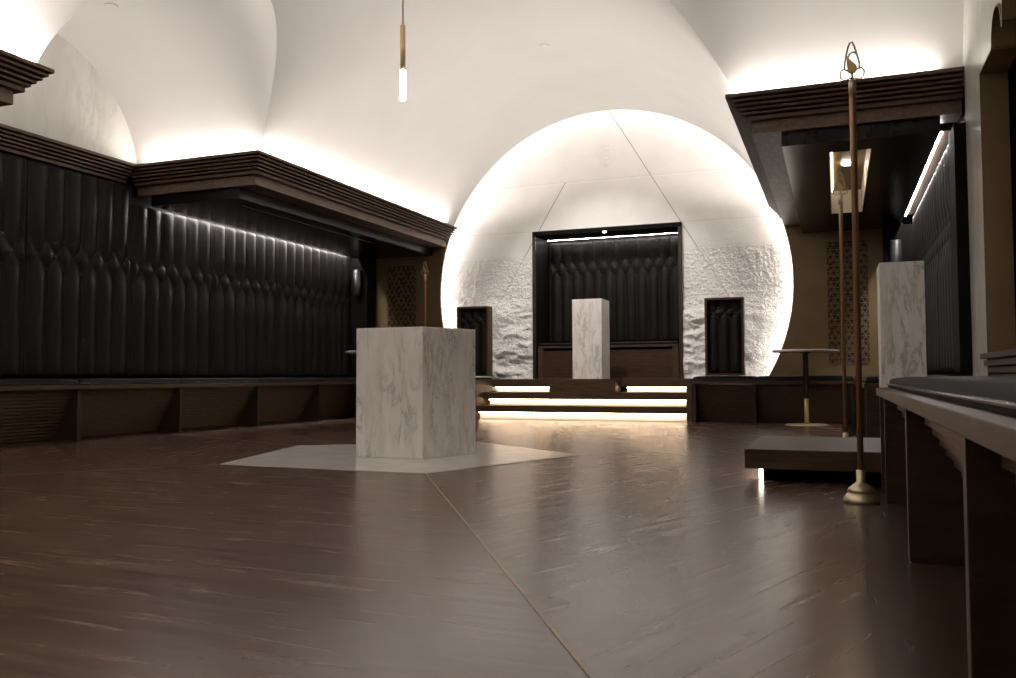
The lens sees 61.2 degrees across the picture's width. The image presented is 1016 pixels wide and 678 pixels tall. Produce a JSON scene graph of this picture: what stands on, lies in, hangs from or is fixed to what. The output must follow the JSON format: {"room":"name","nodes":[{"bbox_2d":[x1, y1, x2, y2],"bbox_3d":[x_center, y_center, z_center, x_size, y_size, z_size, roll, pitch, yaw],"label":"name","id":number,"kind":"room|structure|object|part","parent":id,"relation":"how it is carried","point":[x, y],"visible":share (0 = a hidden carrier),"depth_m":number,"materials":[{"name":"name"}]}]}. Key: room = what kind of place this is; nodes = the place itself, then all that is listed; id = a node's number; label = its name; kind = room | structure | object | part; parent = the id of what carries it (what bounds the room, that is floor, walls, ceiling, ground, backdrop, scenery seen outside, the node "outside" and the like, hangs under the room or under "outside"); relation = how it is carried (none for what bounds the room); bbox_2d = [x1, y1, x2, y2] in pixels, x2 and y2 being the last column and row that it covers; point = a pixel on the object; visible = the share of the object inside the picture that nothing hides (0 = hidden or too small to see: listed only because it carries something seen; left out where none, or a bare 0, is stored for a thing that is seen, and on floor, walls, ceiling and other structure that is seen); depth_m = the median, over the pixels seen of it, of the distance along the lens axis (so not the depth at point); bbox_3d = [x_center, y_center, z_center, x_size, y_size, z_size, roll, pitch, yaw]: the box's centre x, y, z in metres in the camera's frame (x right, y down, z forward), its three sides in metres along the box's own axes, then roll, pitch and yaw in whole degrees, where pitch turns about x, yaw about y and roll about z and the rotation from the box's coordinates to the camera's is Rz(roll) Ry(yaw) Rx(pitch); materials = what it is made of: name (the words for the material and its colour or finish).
{"room":"masonic lodge room","nodes":[
{"label":"masonic lodge room","id":0,"kind":"room"},
{"bbox_2d":[0,34,136,163],"bbox_3d":[-3.926,-2.240,7.023,0.120,1.170,2.600,-1,-3,21],"label":"wall","id":1,"kind":"structure","parent":0,"point":[74,105],"depth_m":7.35,"materials":[{"name":"white paint"}]},
{"bbox_2d":[0,151,357,390],"bbox_3d":[-3.952,-0.427,7.052,0.100,2.470,12.300,-1,-3,21],"label":"wall","id":2,"kind":"structure","parent":0,"point":[135,199],"depth_m":8.27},
{"bbox_2d":[0,152,26,376],"bbox_3d":[-4.104,-0.605,6.426,0.070,1.770,1.110,-1,-3,21],"label":"wall panel","id":3,"kind":"object","parent":2,"relation":"attached to","point":[13,169],"visible":1,"depth_m":6.81,"materials":[{"name":"black leather"}]},
{"bbox_2d":[0,49,54,106],"bbox_3d":[-4.493,-1.630,3.412,1.494,0.355,5.015,-1,-3,21],"label":"canopy","id":4,"kind":"object","parent":2,"relation":"attached to","point":[17,73],"visible":1,"depth_m":5.34,"materials":[{"name":"brown wood"}]},
{"bbox_2d":[0,123,135,183],"bbox_3d":[-3.895,-1.568,6.983,0.200,0.168,2.080,-1,-3,21],"label":"trim","id":5,"kind":"structure","parent":2,"relation":"attached to","point":[16,141],"depth_m":7.25,"materials":[{"name":"brown wood"}]},
{"bbox_2d":[21,159,130,376],"bbox_3d":[-3.707,-0.560,7.462,0.070,1.770,1.110,-1,-3,21],"label":"wall panel","id":6,"kind":"object","parent":2,"relation":"attached to","point":[76,315],"visible":1,"depth_m":7.37,"materials":[{"name":"black leather"}]},
{"bbox_2d":[128,204,211,375],"bbox_3d":[-3.310,-0.438,8.495,0.070,1.615,1.110,-1,-3,21],"label":"wall panel","id":7,"kind":"object","parent":2,"relation":"attached to","point":[171,254],"visible":1,"depth_m":8.40,"materials":[{"name":"black leather"}]},
{"bbox_2d":[210,223,275,375],"bbox_3d":[-2.913,-0.394,9.530,0.070,1.615,1.110,-1,-3,21],"label":"wall panel","id":8,"kind":"object","parent":2,"relation":"attached to","point":[243,285],"visible":1,"depth_m":9.45,"materials":[{"name":"black leather"}]},
{"bbox_2d":[129,150,456,258],"bbox_3d":[-2.108,-1.363,9.636,1.494,0.355,4.165,-1,-3,21],"label":"canopy","id":9,"kind":"object","parent":2,"relation":"attached to","point":[258,191],"visible":1,"depth_m":8.51,"materials":[{"name":"brown wood"}]},
{"bbox_2d":[275,239,328,375],"bbox_3d":[-2.516,-0.349,10.566,0.070,1.615,1.110,-1,-3,21],"label":"wall panel","id":10,"kind":"object","parent":2,"relation":"attached to","point":[302,272],"visible":1,"depth_m":10.49,"materials":[{"name":"black leather"}]},
{"bbox_2d":[328,252,349,375],"bbox_3d":[-2.225,-0.317,11.326,0.070,1.615,0.520,-1,-3,21],"label":"wall panel","id":11,"kind":"object","parent":2,"relation":"attached to","point":[339,265],"visible":0.99,"depth_m":11.29,"materials":[{"name":"black leather"}]},
{"bbox_2d":[353,269,360,295],"bbox_3d":[-2.015,-0.753,11.492,0.110,0.340,0.125,-1,-3,21],"label":"sconce","id":12,"kind":"object","parent":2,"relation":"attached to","point":[356,273],"visible":1,"depth_m":11.44,"materials":[{"name":"metal"}]},
{"bbox_2d":[376,240,449,327],"bbox_3d":[-1.119,-0.158,11.457,1.796,2.300,0.030,-1,-3,21],"label":"wall","id":13,"kind":"structure","parent":0,"point":[434,263],"depth_m":11.47,"materials":[{"name":"warm beige plaster"}]},
{"bbox_2d":[349,257,375,375],"bbox_3d":[-1.972,-0.294,11.644,0.275,1.595,0.235,-1,-3,21],"label":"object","id":14,"kind":"structure","parent":13,"relation":"attached to","point":[363,307],"depth_m":11.55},
{"bbox_2d":[387,265,415,327],"bbox_3d":[-1.436,-0.301,11.555,0.427,1.366,0.017,-1,-3,21],"label":"screen","id":15,"kind":"object","parent":13,"relation":"attached to","point":[401,295],"visible":0.59,"depth_m":11.56,"materials":[{"name":"brown wood"}]},
{"bbox_2d":[0,0,964,225],"bbox_3d":[-0.842,-2.355,5.391,6.970,1.430,11.270,-1,-3,21],"label":"ceiling","id":16,"kind":"structure","parent":0,"point":[314,85],"depth_m":7.59,"materials":[{"name":"white paint"}]},
{"bbox_2d":[104,3,117,8],"bbox_3d":[-3.106,-2.604,6.725,0.100,0.012,0.100,-1,-3,21],"label":"sprinkler cover","id":17,"kind":"object","parent":16,"relation":"attached to","point":[107,5],"visible":1,"depth_m":6.71,"materials":[{"name":"white paint"}]},
{"bbox_2d":[400,0,405,100],"bbox_3d":[-0.686,-2.306,5.613,0.060,1.510,0.058,-1,-3,21],"label":"pendant lamp","id":18,"kind":"object","parent":16,"relation":"hanging from","point":[402,27],"visible":1,"depth_m":5.58,"materials":[{"name":"white glass"}]},
{"bbox_3d":[-0.687,-2.546,5.624,0.060,1.030,0.058,-1,-3,21],"label":"cord","id":19,"kind":"part","parent":18,"relation":"part of","materials":[{"name":"gold metal"}]},
{"bbox_2d":[540,44,549,47],"bbox_3d":[0.365,-2.926,8.581,0.100,0.012,0.100,-1,-3,21],"label":"sprinkler cover","id":20,"kind":"object","parent":16,"relation":"attached to","point":[541,45],"visible":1,"depth_m":8.56,"materials":[{"name":"white paint"}]},
{"bbox_2d":[0,416,967,677],"bbox_3d":[-0.664,0.744,5.688,6.970,0.023,12.200,-1,-3,21],"label":"floor","id":21,"kind":"structure","parent":0,"point":[653,550],"depth_m":2.23,"materials":[{"name":"brown wood"}]},
{"bbox_2d":[0,382,355,443],"bbox_3d":[-3.077,0.639,8.161,0.612,0.430,7.440,-1,-3,21],"label":"bench","id":22,"kind":"object","parent":21,"relation":"on","point":[50,412],"visible":0.81,"depth_m":7.58,"materials":[{"name":"brown wood"}]},
{"bbox_2d":[0,379,79,385],"bbox_3d":[-3.783,0.316,6.264,0.549,0.052,1.111,-1,-3,21],"label":"bench cushion","id":23,"kind":"object","parent":22,"relation":"on","point":[3,382],"visible":1,"depth_m":6.33,"materials":[{"name":"black leather"}]},
{"bbox_2d":[69,378,181,384],"bbox_3d":[-3.386,0.360,7.300,0.549,0.052,1.111,-1,-3,21],"label":"bench cushion","id":24,"kind":"object","parent":22,"relation":"on","point":[83,381],"visible":0.75,"depth_m":7.11,"materials":[{"name":"black leather"}]},
{"bbox_2d":[169,378,258,383],"bbox_3d":[-2.989,0.405,8.335,0.549,0.052,1.111,-1,-3,21],"label":"bench cushion","id":25,"kind":"object","parent":22,"relation":"on","point":[183,380],"visible":0.68,"depth_m":8.14,"materials":[{"name":"black leather"}]},
{"bbox_2d":[253,378,319,382],"bbox_3d":[-2.592,0.449,9.371,0.549,0.052,1.111,-1,-3,21],"label":"bench cushion","id":26,"kind":"object","parent":22,"relation":"on","point":[261,380],"visible":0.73,"depth_m":9.18,"materials":[{"name":"black leather"}]},
{"bbox_2d":[317,378,355,381],"bbox_3d":[-2.195,0.493,10.407,0.549,0.052,1.111,-1,-3,21],"label":"bench cushion","id":27,"kind":"object","parent":22,"relation":"on","point":[320,379],"visible":0.49,"depth_m":10.14,"materials":[{"name":"black leather"}]},
{"bbox_2d":[345,350,355,353],"bbox_3d":[-1.240,0.482,8.214,0.624,0.735,0.624,-1,-3,21],"label":"round table","id":28,"kind":"object","parent":21,"relation":"on","point":[350,351],"visible":0.1,"depth_m":8.03,"materials":[{"name":"white stone"}]},
{"bbox_2d":[356,327,475,458],"bbox_3d":[-0.574,0.333,5.437,0.735,0.776,0.707,-1,-3,21],"label":"plinth","id":29,"kind":"object","parent":21,"relation":"on","point":[415,386],"visible":1,"depth_m":5.14,"materials":[{"name":"white stone"}]},
{"bbox_2d":[421,261,428,326],"bbox_3d":[-0.924,0.019,9.570,0.130,1.777,0.130,-1,-3,21],"label":"rod","id":30,"kind":"object","parent":21,"relation":"on","point":[425,270],"visible":0.37,"depth_m":9.58,"materials":[{"name":"gold metal"}]},
{"bbox_2d":[475,379,692,421],"bbox_3d":[0.989,0.698,10.100,2.530,0.454,1.310,-1,-3,21],"label":"steps","id":31,"kind":"structure","parent":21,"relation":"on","point":[546,399],"depth_m":9.71,"materials":[{"name":"brown wood"}]},
{"bbox_3d":[-0.306,0.706,10.171,0.059,0.454,0.519,-1,-3,21],"label":"panel","id":32,"kind":"part","parent":31,"relation":"part of","materials":[{"name":"brown wood"}]},
{"bbox_2d":[572,298,609,378],"bbox_3d":[0.971,0.006,10.034,0.350,0.920,0.360,-1,-3,21],"label":"marble pedestal","id":33,"kind":"object","parent":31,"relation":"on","point":[590,317],"visible":0.99,"depth_m":9.88,"materials":[{"name":"white stone"}]},
{"bbox_3d":[2.002,0.658,9.289,0.059,0.454,0.519,-1,-3,21],"label":"panel","id":34,"kind":"part","parent":31,"relation":"part of","materials":[{"name":"brown wood"}]},
{"bbox_2d":[441,110,792,390],"bbox_3d":[1.290,-0.614,10.873,4.840,4.840,0.378,-1,-3,21],"label":"wall","id":35,"kind":"structure","parent":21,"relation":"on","point":[608,168],"depth_m":10.77,"materials":[{"name":"white paint"}]},
{"bbox_2d":[532,222,683,378],"bbox_3d":[1.312,-0.445,11.011,1.920,1.905,0.590,-1,-3,21],"label":"frame","id":36,"kind":"object","parent":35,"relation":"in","point":[541,240],"visible":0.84,"depth_m":11.11,"materials":[{"name":"brown wood"}]},
{"bbox_2d":[538,341,678,378],"bbox_3d":[1.316,0.277,10.984,1.804,0.460,0.500,-1,-3,21],"label":"bench","id":37,"kind":"object","parent":36,"relation":"in","point":[672,366],"visible":0.71,"depth_m":10.68,"materials":[{"name":"brown wood"}]},
{"bbox_3d":[0.428,0.320,11.084,0.072,0.390,0.045,-1,-3,21],"label":"bench post","id":38,"kind":"part","parent":37,"relation":"part of","materials":[{"name":"brown wood"}]},
{"bbox_2d":[539,341,678,345],"bbox_3d":[1.311,0.066,10.981,1.790,0.039,0.465,-1,-3,21],"label":"cushion","id":39,"kind":"object","parent":37,"relation":"on","point":[637,343],"depth_m":10.63,"materials":[{"name":"black leather"}]},
{"bbox_3d":[2.046,0.286,10.465,0.072,0.390,0.045,-1,-3,21],"label":"bench post","id":40,"kind":"part","parent":37,"relation":"part of","materials":[{"name":"brown wood"}]},
{"bbox_2d":[554,233,667,240],"bbox_3d":[1.372,-1.334,11.218,1.800,0.003,0.008,-1,-3,21],"label":"light","id":41,"kind":"object","parent":36,"relation":"attached to","point":[657,233],"depth_m":11.19,"materials":[{"name":"white"}]},
{"bbox_2d":[549,235,678,342],"bbox_3d":[1.398,-0.635,11.248,1.800,1.355,0.060,-1,-3,21],"label":"panel","id":42,"kind":"object","parent":36,"relation":"attached to","point":[638,277],"visible":0.87,"depth_m":11.19,"materials":[{"name":"black leather"}]},
{"bbox_3d":[1.387,-1.365,11.257,1.920,0.045,0.110,-1,-3,21],"label":"slot lid","id":43,"kind":"part","parent":36,"relation":"part of","materials":[{"name":"white"}]},
{"bbox_2d":[440,109,792,327],"bbox_3d":[1.221,-1.218,10.725,4.720,3.525,0.250,-1,-3,21],"label":"light","id":44,"kind":"object","parent":35,"relation":"attached to","point":[611,109],"visible":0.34,"depth_m":11.08,"materials":[{"name":"white"}]},
{"bbox_2d":[692,381,855,424],"bbox_3d":[2.783,0.654,9.017,1.585,0.430,0.612,-1,-3,21],"label":"bench","id":45,"kind":"object","parent":21,"relation":"on","point":[747,401],"visible":0.91,"depth_m":8.86,"materials":[{"name":"brown wood"}]},
{"bbox_2d":[692,376,756,380],"bbox_3d":[2.357,0.425,9.260,0.626,0.052,0.729,-1,-3,21],"label":"bench cushion","id":46,"kind":"object","parent":45,"relation":"on","point":[698,378],"visible":0.82,"depth_m":8.93,"materials":[{"name":"black leather"}]},
{"bbox_2d":[704,297,745,374],"bbox_3d":[2.409,-0.027,9.538,0.420,0.860,0.140,-1,-3,21],"label":"framed piece","id":47,"kind":"object","parent":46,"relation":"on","point":[725,316],"visible":1,"depth_m":9.52,"materials":[{"name":"brown wood"}]},
{"bbox_2d":[754,376,854,380],"bbox_3d":[3.098,0.409,8.977,0.961,0.052,0.729,-1,-3,21],"label":"bench cushion","id":48,"kind":"object","parent":45,"relation":"on","point":[759,378],"visible":0.92,"depth_m":8.66,"materials":[{"name":"black leather"}]},
{"bbox_2d":[772,349,839,425],"bbox_3d":[2.916,0.474,8.401,0.624,0.735,0.624,-1,-3,21],"label":"round table","id":49,"kind":"object","parent":21,"relation":"on","point":[805,352],"visible":1,"depth_m":8.38,"materials":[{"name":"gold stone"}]},
{"bbox_2d":[744,435,880,483],"bbox_3d":[1.775,0.582,4.136,1.140,0.150,0.945,-1,-3,21],"label":"platform","id":50,"kind":"object","parent":21,"relation":"on","point":[789,458],"visible":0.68,"depth_m":3.87,"materials":[{"name":"brown wood"}]},
{"bbox_2d":[877,261,926,387],"bbox_3d":[1.745,0.081,3.808,0.178,0.822,0.240,-1,-3,21],"label":"marble pedestal","id":51,"kind":"object","parent":50,"relation":"on","point":[900,285],"visible":0.59,"depth_m":3.71,"materials":[{"name":"white stone"}]},
{"bbox_2d":[832,171,847,436],"bbox_3d":[2.111,-0.177,5.415,0.130,1.777,0.130,-1,-3,21],"label":"rod","id":52,"kind":"object","parent":21,"relation":"on","point":[840,187],"visible":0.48,"depth_m":5.41,"materials":[{"name":"gold metal"}]},
{"bbox_2d":[839,41,879,504],"bbox_3d":[1.338,-0.268,3.298,0.130,1.777,0.130,-1,-3,21],"label":"rod","id":53,"kind":"object","parent":21,"relation":"on","point":[860,492],"visible":1,"depth_m":3.28,"materials":[{"name":"gold metal"}]},
{"bbox_2d":[854,380,879,437],"bbox_3d":[3.358,0.583,7.466,0.592,0.430,4.140,-1,-3,21],"label":"bench","id":54,"kind":"object","parent":21,"relation":"on","point":[871,401],"visible":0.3,"depth_m":5.63,"materials":[{"name":"brown wood"}]},
{"bbox_2d":[862,375,945,382],"bbox_3d":[2.793,0.281,6.072,0.529,0.052,1.111,-1,-3,21],"label":"bench cushion","id":55,"kind":"object","parent":54,"relation":"on","point":[872,378],"visible":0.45,"depth_m":5.64,"materials":[{"name":"black leather"}]},
{"bbox_2d":[876,388,1015,677],"bbox_3d":[1.024,0.323,1.389,0.602,0.430,4.550,-1,-3,21],"label":"bench","id":56,"kind":"object","parent":21,"relation":"on","point":[953,465],"visible":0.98,"depth_m":1.20,"materials":[{"name":"brown wood"}]},
{"bbox_2d":[887,376,1015,415],"bbox_3d":[1.079,0.091,1.555,0.517,0.046,4.181,-1,-3,21],"label":"bench cushion","id":57,"kind":"object","parent":56,"relation":"on","point":[992,393],"visible":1,"depth_m":1.43,"materials":[{"name":"black leather"}]},
{"bbox_3d":[-1.041,0.734,10.478,1.525,0.430,0.612,-1,-3,21],"label":"bench","id":58,"kind":"object","parent":21,"relation":"on","visible":0},
{"bbox_3d":[-1.019,0.495,10.551,1.526,0.052,0.729,-1,-3,21],"label":"bench cushion","id":59,"kind":"object","parent":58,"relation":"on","visible":0},
{"bbox_2d":[457,306,492,375],"bbox_3d":[-0.412,0.032,10.617,0.420,0.860,0.140,-1,-3,21],"label":"framed piece","id":60,"kind":"object","parent":59,"relation":"on","point":[477,318],"visible":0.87,"depth_m":10.57,"materials":[{"name":"brown wood"}]},
{"bbox_2d":[769,224,882,377],"bbox_3d":[3.489,-0.254,9.695,1.795,2.300,0.030,-1,-3,21],"label":"wall","id":61,"kind":"structure","parent":0,"point":[808,323],"depth_m":9.69,"materials":[{"name":"brown beige-tan plaster"}]},
{"bbox_2d":[826,240,869,363],"bbox_3d":[3.785,-0.410,9.560,0.427,1.366,0.017,-1,-3,21],"label":"screen","id":62,"kind":"object","parent":61,"relation":"attached to","point":[833,252],"visible":0.84,"depth_m":9.57,"materials":[{"name":"brown wood"}]},
{"bbox_2d":[882,224,914,262],"bbox_3d":[4.229,-0.423,9.273,0.305,1.595,0.235,-1,-3,21],"label":"trim","id":63,"kind":"structure","parent":61,"relation":"attached to","point":[904,232],"depth_m":9.19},
{"bbox_2d":[907,0,1000,375],"bbox_3d":[2.639,-1.105,4.556,0.120,3.550,12.300,-1,-3,21],"label":"wall","id":64,"kind":"structure","parent":0,"point":[977,20],"depth_m":5.17,"materials":[{"name":"white paint"}]},
{"bbox_2d":[725,66,963,232],"bbox_3d":[2.967,-1.469,7.696,1.494,0.355,4.165,-1,-3,21],"label":"canopy","id":65,"kind":"object","parent":64,"relation":"attached to","point":[796,139],"visible":0.88,"depth_m":6.10,"materials":[{"name":"brown wood"}]},
{"bbox_2d":[841,161,850,165],"bbox_3d":[2.951,-1.524,7.466,0.100,0.016,0.100,-1,-3,21],"label":"recessed light","id":66,"kind":"object","parent":65,"relation":"on","point":[845,163],"depth_m":7.44,"materials":[{"name":"white"}]},
{"bbox_2d":[905,132,941,215],"bbox_3d":[3.608,-1.374,7.532,0.014,0.008,3.325,-1,-3,21],"label":"light","id":67,"kind":"object","parent":65,"relation":"attached to","point":[939,140],"depth_m":7.22,"materials":[{"name":"white"}]},
{"bbox_3d":[3.635,-1.391,7.522,0.118,0.022,3.325,-1,-3,21],"label":"slot lid","id":68,"kind":"part","parent":65,"relation":"part of","materials":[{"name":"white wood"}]},
{"bbox_2d":[890,239,901,261],"bbox_3d":[4.130,-0.882,9.143,0.110,0.340,0.125,-1,-3,21],"label":"sconce","id":69,"kind":"object","parent":64,"relation":"attached to","point":[895,245],"visible":0.59,"depth_m":9.09,"materials":[{"name":"metal"}]},
{"bbox_2d":[912,199,929,372],"bbox_3d":[4.010,-0.475,8.317,0.070,1.615,1.110,-1,-3,21],"label":"wall panel","id":70,"kind":"object","parent":64,"relation":"attached to","point":[919,251],"visible":0.32,"depth_m":8.22,"materials":[{"name":"black leather"}]},
{"bbox_2d":[923,173,945,372],"bbox_3d":[3.613,-0.519,7.282,0.070,1.615,1.110,-1,-3,21],"label":"wall panel","id":71,"kind":"object","parent":64,"relation":"attached to","point":[931,233],"visible":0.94,"depth_m":7.18,"materials":[{"name":"black leather"}]},
{"bbox_2d":[936,144,961,372],"bbox_3d":[3.216,-0.564,6.246,0.070,1.615,1.110,-1,-3,21],"label":"wall panel","id":72,"kind":"object","parent":64,"relation":"attached to","point":[942,171],"visible":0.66,"depth_m":6.31,"materials":[{"name":"black leather"}]},
{"bbox_2d":[948,122,972,371],"bbox_3d":[2.956,-0.582,5.594,0.090,1.595,0.285,-1,-3,21],"label":"trim","id":73,"kind":"structure","parent":64,"relation":"attached to","point":[961,289],"depth_m":5.48,"materials":[{"name":"black wood"}]},
{"bbox_2d":[979,0,1015,375],"bbox_3d":[2.598,-0.947,4.147,0.352,3.200,2.000,-1,-3,21],"label":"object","id":74,"kind":"object","parent":64,"relation":"in","point":[997,74],"visible":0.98,"depth_m":4.81,"materials":[{"name":"brown wood"}]},
{"bbox_2d":[980,348,1015,375],"bbox_3d":[2.562,0.352,4.105,0.340,0.600,1.371,-1,-3,21],"label":"bench","id":75,"kind":"object","parent":74,"relation":"in","point":[1005,358],"visible":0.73,"depth_m":4.37,"materials":[{"name":"brown wood"}]}
]}

